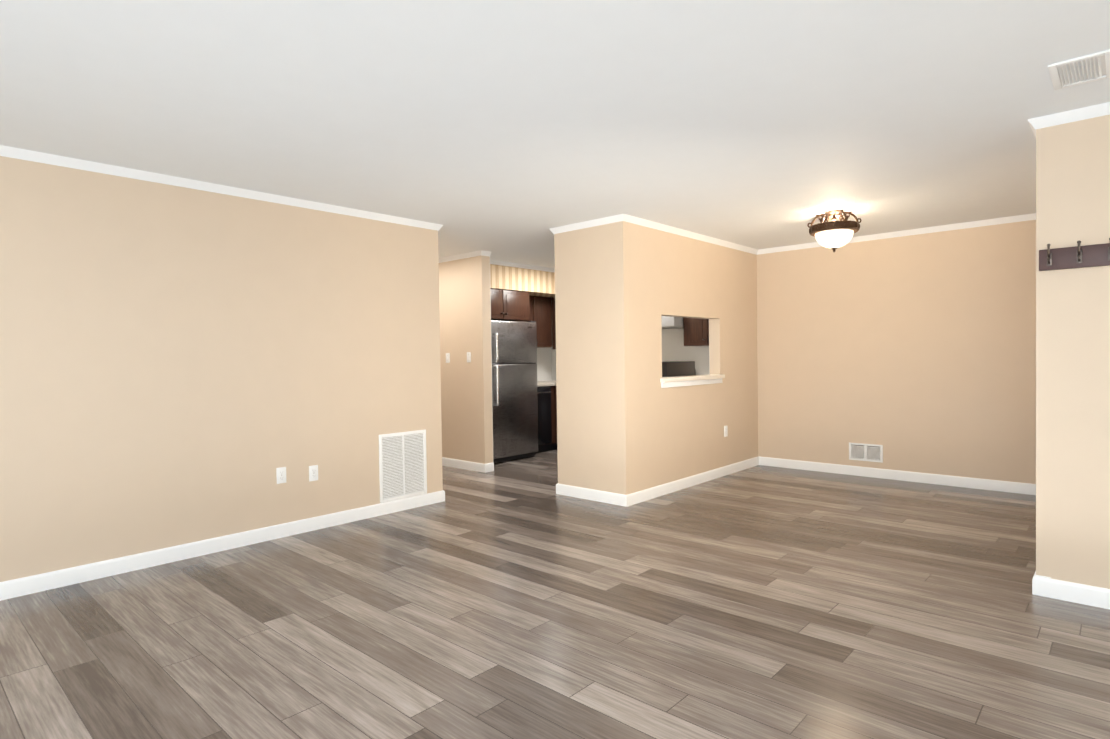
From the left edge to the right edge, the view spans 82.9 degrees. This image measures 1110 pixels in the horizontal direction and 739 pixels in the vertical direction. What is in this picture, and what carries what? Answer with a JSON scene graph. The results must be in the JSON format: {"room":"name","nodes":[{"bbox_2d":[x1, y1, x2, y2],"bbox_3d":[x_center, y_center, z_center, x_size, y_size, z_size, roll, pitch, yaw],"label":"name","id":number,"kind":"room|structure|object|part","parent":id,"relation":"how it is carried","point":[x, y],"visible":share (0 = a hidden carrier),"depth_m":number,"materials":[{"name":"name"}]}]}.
{"room":"empty living room","nodes":[
{"label":"empty living room","id":0,"kind":"room"},
{"bbox_2d":[0,156,442,581],"bbox_3d":[-3.318,0.032,3.106,0.120,2.440,6.720,0,2,42],"label":"wall","id":1,"kind":"structure","parent":0,"point":[180,365],"depth_m":4.06,"materials":[{"name":"paint"}]},
{"bbox_2d":[0,145,442,230],"bbox_3d":[-3.207,-1.165,3.109,0.033,0.050,6.573,0,2,42],"label":"crown molding","id":2,"kind":"structure","parent":1,"relation":"attached to","point":[6,151],"depth_m":4.06,"materials":[{"name":"white wood"}]},
{"bbox_2d":[0,490,444,600],"bbox_3d":[-3.196,1.202,3.145,0.014,0.096,6.584,0,2,42],"label":"baseboard","id":3,"kind":"structure","parent":1,"relation":"attached to","point":[32,584],"depth_m":4.08,"materials":[{"name":"white wood"}]},
{"bbox_2d":[276,467,285,483],"bbox_3d":[-1.961,0.759,4.503,0.008,0.115,0.070,0,2,42],"label":"electrical outlet","id":4,"kind":"object","parent":1,"relation":"attached to","point":[281,474],"visible":1,"depth_m":4.50,"materials":[{"name":"white plastic"}]},
{"bbox_2d":[309,465,317,481],"bbox_3d":[-1.799,0.773,4.682,0.008,0.115,0.070,0,2,42],"label":"electrical outlet","id":5,"kind":"object","parent":1,"relation":"attached to","point":[313,472],"visible":1,"depth_m":4.68,"materials":[{"name":"white plastic"}]},
{"bbox_2d":[379,429,426,502],"bbox_3d":[-1.267,0.802,5.262,0.013,0.557,0.460,0,2,42],"label":"air vent","id":6,"kind":"object","parent":1,"relation":"in","point":[402,466],"visible":1,"depth_m":5.25,"materials":[{"name":"grey metal"}]},
{"bbox_2d":[439,255,492,463],"bbox_3d":[-1.715,-0.087,7.838,2.610,2.440,0.120,0,2,42],"label":"wall","id":7,"kind":"structure","parent":0,"point":[465,328],"depth_m":7.11,"materials":[{"name":"paint"}]},
{"bbox_2d":[446,353,449,362],"bbox_3d":[-1.254,-0.134,7.326,0.070,0.115,0.014,0,2,42],"label":"light switch","id":8,"kind":"object","parent":7,"relation":"attached to","point":[447,357],"visible":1,"depth_m":7.32,"materials":[{"name":"white plastic"}]},
{"bbox_2d":[439,250,487,262],"bbox_3d":[-1.768,-1.280,7.750,2.643,0.050,0.043,0,2,42],"label":"crown molding","id":9,"kind":"structure","parent":7,"relation":"attached to","point":[476,253],"depth_m":7.06,"materials":[{"name":"white wood"}]},
{"bbox_2d":[442,457,487,472],"bbox_3d":[-1.738,1.086,7.807,2.624,0.096,0.014,0,2,42],"label":"baseboard","id":10,"kind":"structure","parent":7,"relation":"attached to","point":[474,466],"depth_m":7.14,"materials":[{"name":"white wood"}]},
{"bbox_2d":[467,352,470,361],"bbox_3d":[-0.974,-0.138,7.070,0.070,0.115,0.014,0,2,42],"label":"light switch","id":11,"kind":"object","parent":7,"relation":"attached to","point":[468,356],"visible":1,"depth_m":7.06,"materials":[{"name":"white plastic"}]},
{"bbox_2d":[536,347,551,380],"bbox_3d":[-0.818,-0.115,8.549,0.120,2.440,2.140,0,2,42],"label":"wall","id":12,"kind":"structure","parent":0,"point":[544,368],"depth_m":9.19,"materials":[{"name":"white paint"}]},
{"bbox_2d":[490,289,529,320],"bbox_3d":[-0.857,-0.799,7.909,0.675,0.365,0.935,0,2,42],"label":"upper cabinet","id":13,"kind":"object","parent":12,"relation":"attached to","point":[507,305],"visible":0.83,"depth_m":7.79,"materials":[{"name":"brown wood"}]},
{"bbox_2d":[517,296,551,347],"bbox_3d":[-0.398,-0.653,8.636,0.375,0.700,0.730,0,2,42],"label":"upper cabinet","id":14,"kind":"object","parent":12,"relation":"attached to","point":[540,312],"visible":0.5,"depth_m":8.65,"materials":[{"name":"brown wood"}]},
{"bbox_2d":[0,449,1109,738],"bbox_3d":[-0.633,1.263,3.097,11.000,0.100,10.420,0,2,42],"label":"floor","id":15,"kind":"structure","parent":0,"point":[514,599],"depth_m":2.93,"materials":[{"name":"laminate"}]},
{"bbox_2d":[491,320,537,462],"bbox_3d":[-0.761,0.258,7.864,0.828,1.721,0.855,0,2,42],"label":"fridge","id":16,"kind":"object","parent":15,"relation":"on","point":[514,389],"visible":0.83,"depth_m":7.64,"materials":[{"name":"grey metal"}]},
{"bbox_2d":[536,386,556,452],"bbox_3d":[-0.161,0.656,8.694,0.656,0.875,1.070,0,2,42],"label":"base cabinet","id":17,"kind":"object","parent":15,"relation":"on","point":[546,422],"visible":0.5,"depth_m":8.34,"materials":[{"name":"brown wood"}]},
{"bbox_2d":[537,380,555,386],"bbox_3d":[-0.182,0.195,8.697,0.618,0.040,1.070,0,2,42],"label":"countertop","id":18,"kind":"structure","parent":17,"relation":"on","point":[545,383],"depth_m":8.39,"materials":[{"name":"beige stone"}]},
{"bbox_2d":[555,386,556,442],"bbox_3d":[0.571,0.653,8.309,1.020,0.875,0.653,0,2,42],"label":"base cabinet","id":19,"kind":"object","parent":15,"relation":"on","point":[556,411],"visible":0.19,"depth_m":8.43,"materials":[{"name":"brown wood"}]},
{"bbox_3d":[1.295,0.674,6.702,0.629,0.875,2.055,0,2,42],"label":"base cabinet","id":20,"kind":"object","parent":15,"relation":"on","visible":0},
{"bbox_3d":[1.299,0.214,6.684,0.602,0.040,2.055,0,2,42],"label":"countertop","id":21,"kind":"structure","parent":20,"relation":"on","visible":0},
{"bbox_2d":[662,361,694,376],"bbox_3d":[1.095,0.062,6.407,0.447,0.282,0.540,0,2,42],"label":"range","id":22,"kind":"object","parent":21,"relation":"on","point":[677,368],"visible":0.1,"depth_m":6.23,"materials":[{"name":"black metal"}]},
{"bbox_2d":[0,0,1109,267],"bbox_3d":[-0.670,-1.276,3.046,11.000,0.100,10.420,0,2,42],"label":"ceiling","id":23,"kind":"structure","parent":0,"point":[508,130],"depth_m":2.91,"materials":[{"name":"paint"}]},
{"bbox_2d":[490,259,554,299],"bbox_3d":[0.346,-1.163,7.457,3.066,0.335,2.136,0,2,42],"label":"soffit beam","id":24,"kind":"structure","parent":23,"relation":"attached to","point":[532,280],"depth_m":7.94,"materials":[{"name":"paint"}]},
{"bbox_2d":[807,209,861,251],"bbox_3d":[2.317,-1.143,5.214,0.392,0.341,0.403,0,2,42],"label":"light fixture","id":25,"kind":"object","parent":23,"relation":"attached to","point":[833,224],"depth_m":5.12,"materials":[{"name":"white glass"}]},
{"bbox_3d":[2.318,-1.071,5.216,0.292,0.125,0.292,0,2,42],"label":"ceiling light fixture shade","id":26,"kind":"part","parent":25,"relation":"part of","materials":[{"name":"white glass"}]},
{"bbox_2d":[1048,49,1109,89],"bbox_3d":[2.215,-1.254,2.639,0.205,0.011,0.320,0,2,42],"label":"ceiling vent","id":27,"kind":"object","parent":23,"relation":"in","point":[1081,70],"visible":1,"depth_m":2.63,"materials":[{"name":"white metal"}]},
{"bbox_2d":[490,292,709,427],"bbox_3d":[0.362,-0.110,7.475,3.070,2.440,2.140,0,2,42],"label":"wall","id":28,"kind":"structure","parent":0,"point":[491,360],"depth_m":6.99,"materials":[{"name":"white paint"}]},
{"bbox_2d":[554,221,653,494],"bbox_3d":[0.438,-0.075,5.676,0.775,2.440,0.420,0,2,42],"label":"wall","id":29,"kind":"structure","parent":0,"point":[604,350],"depth_m":5.46,"materials":[{"name":"paint"}]},
{"bbox_2d":[550,215,615,233],"bbox_3d":[0.245,-1.264,5.506,0.778,0.050,0.033,0,2,42],"label":"crown molding","id":30,"kind":"structure","parent":29,"relation":"attached to","point":[612,219],"depth_m":5.49,"materials":[{"name":"white wood"}]},
{"bbox_2d":[556,483,623,505],"bbox_3d":[0.293,1.102,5.554,0.759,0.096,0.014,0,2,42],"label":"baseboard","id":31,"kind":"structure","parent":29,"relation":"attached to","point":[567,490],"depth_m":5.53,"materials":[{"name":"white wood"}]},
{"bbox_2d":[651,228,757,486],"bbox_3d":[1.542,-0.106,6.401,0.120,2.440,2.140,0,2,42],"label":"wall","id":32,"kind":"structure","parent":0,"point":[715,285],"depth_m":6.31,"materials":[{"name":"paint"}]},
{"bbox_2d":[616,214,759,254],"bbox_3d":[1.408,-1.294,6.137,0.033,0.050,2.533,0,2,42],"label":"crown molding","id":33,"kind":"structure","parent":32,"relation":"attached to","point":[622,217],"depth_m":5.90,"materials":[{"name":"white wood"}]},
{"bbox_2d":[620,456,759,506],"bbox_3d":[1.452,1.072,6.208,0.014,0.096,2.544,0,2,42],"label":"baseboard","id":34,"kind":"structure","parent":32,"relation":"attached to","point":[660,490],"depth_m":5.98,"materials":[{"name":"white wood"}]},
{"bbox_2d":[660,374,724,387],"bbox_3d":[1.303,0.109,6.125,0.180,0.089,1.160,0,2,42],"label":"sill","id":35,"kind":"structure","parent":32,"relation":"attached to","point":[677,381],"depth_m":6.02,"materials":[{"name":"laminate"}]},
{"bbox_2d":[724,426,727,436],"bbox_3d":[1.792,0.647,6.584,0.008,0.115,0.070,0,2,42],"label":"electrical outlet","id":36,"kind":"object","parent":32,"relation":"attached to","point":[725,431],"visible":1,"depth_m":6.57,"materials":[{"name":"white plastic"}]},
{"bbox_2d":[551,220,1035,483],"bbox_3d":[2.760,-0.132,6.819,10.600,2.440,0.120,0,2,42],"label":"wall","id":37,"kind":"structure","parent":0,"point":[913,353],"depth_m":6.14,"materials":[{"name":"paint"}]},
{"bbox_2d":[552,297,555,348],"bbox_3d":[0.387,-0.649,8.647,0.867,0.730,0.342,0,2,42],"label":"upper cabinet","id":38,"kind":"object","parent":37,"relation":"attached to","point":[553,326],"visible":0.1,"depth_m":8.76,"materials":[{"name":"brown wood"}]},
{"bbox_2d":[661,316,683,328],"bbox_3d":[1.272,-0.588,7.738,0.760,0.173,0.497,0,2,42],"label":"range hood","id":39,"kind":"object","parent":37,"relation":"attached to","point":[668,322],"visible":0.23,"depth_m":7.38,"materials":[{"name":"grey metal"}]},
{"bbox_2d":[683,317,708,345],"bbox_3d":[1.841,-0.644,7.300,0.630,0.730,0.375,0,2,42],"label":"upper cabinet","id":40,"kind":"object","parent":37,"relation":"attached to","point":[696,331],"visible":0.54,"depth_m":7.29,"materials":[{"name":"brown wood"}]},
{"bbox_2d":[849,442,882,462],"bbox_3d":[3.162,0.844,6.395,0.320,0.177,0.016,0,2,42],"label":"air vent","id":41,"kind":"object","parent":37,"relation":"in","point":[866,452],"visible":1,"depth_m":6.39,"materials":[{"name":"grey metal"}]},
{"bbox_2d":[756,213,1035,254],"bbox_3d":[3.287,-1.323,6.197,2.730,0.050,0.033,0,2,42],"label":"crown molding","id":42,"kind":"structure","parent":37,"relation":"attached to","point":[1027,217],"depth_m":6.00,"materials":[{"name":"white wood"}]},
{"bbox_2d":[760,456,1035,494],"bbox_3d":[3.328,1.043,6.252,2.730,0.096,0.014,0,2,42],"label":"baseboard","id":43,"kind":"structure","parent":37,"relation":"attached to","point":[967,482],"depth_m":6.14,"materials":[{"name":"white wood"}]},
{"bbox_2d":[1036,115,1109,588],"bbox_3d":[3.703,-0.053,2.191,3.215,2.440,0.120,0,2,42],"label":"wall","id":44,"kind":"structure","parent":0,"point":[1072,382],"depth_m":3.13,"materials":[{"name":"paint"}]},
{"bbox_2d":[1028,102,1109,133],"bbox_3d":[3.562,-1.246,2.175,3.088,0.050,0.033,0,2,42],"label":"crown molding","id":45,"kind":"structure","parent":44,"relation":"attached to","point":[1089,112],"depth_m":3.10,"materials":[{"name":"white wood"}]},
{"bbox_2d":[1032,572,1109,608],"bbox_3d":[3.610,1.120,2.224,3.069,0.096,0.014,0,2,42],"label":"baseboard","id":46,"kind":"structure","parent":44,"relation":"attached to","point":[1089,595],"depth_m":3.15,"materials":[{"name":"white wood"}]},
{"bbox_2d":[1039,238,1109,270],"bbox_3d":[2.791,-0.564,2.871,0.923,0.127,0.074,0,2,42],"label":"coat rack","id":47,"kind":"object","parent":44,"relation":"attached to","point":[1095,255],"visible":1,"depth_m":3.10,"materials":[{"name":"brown wood"}]}
]}

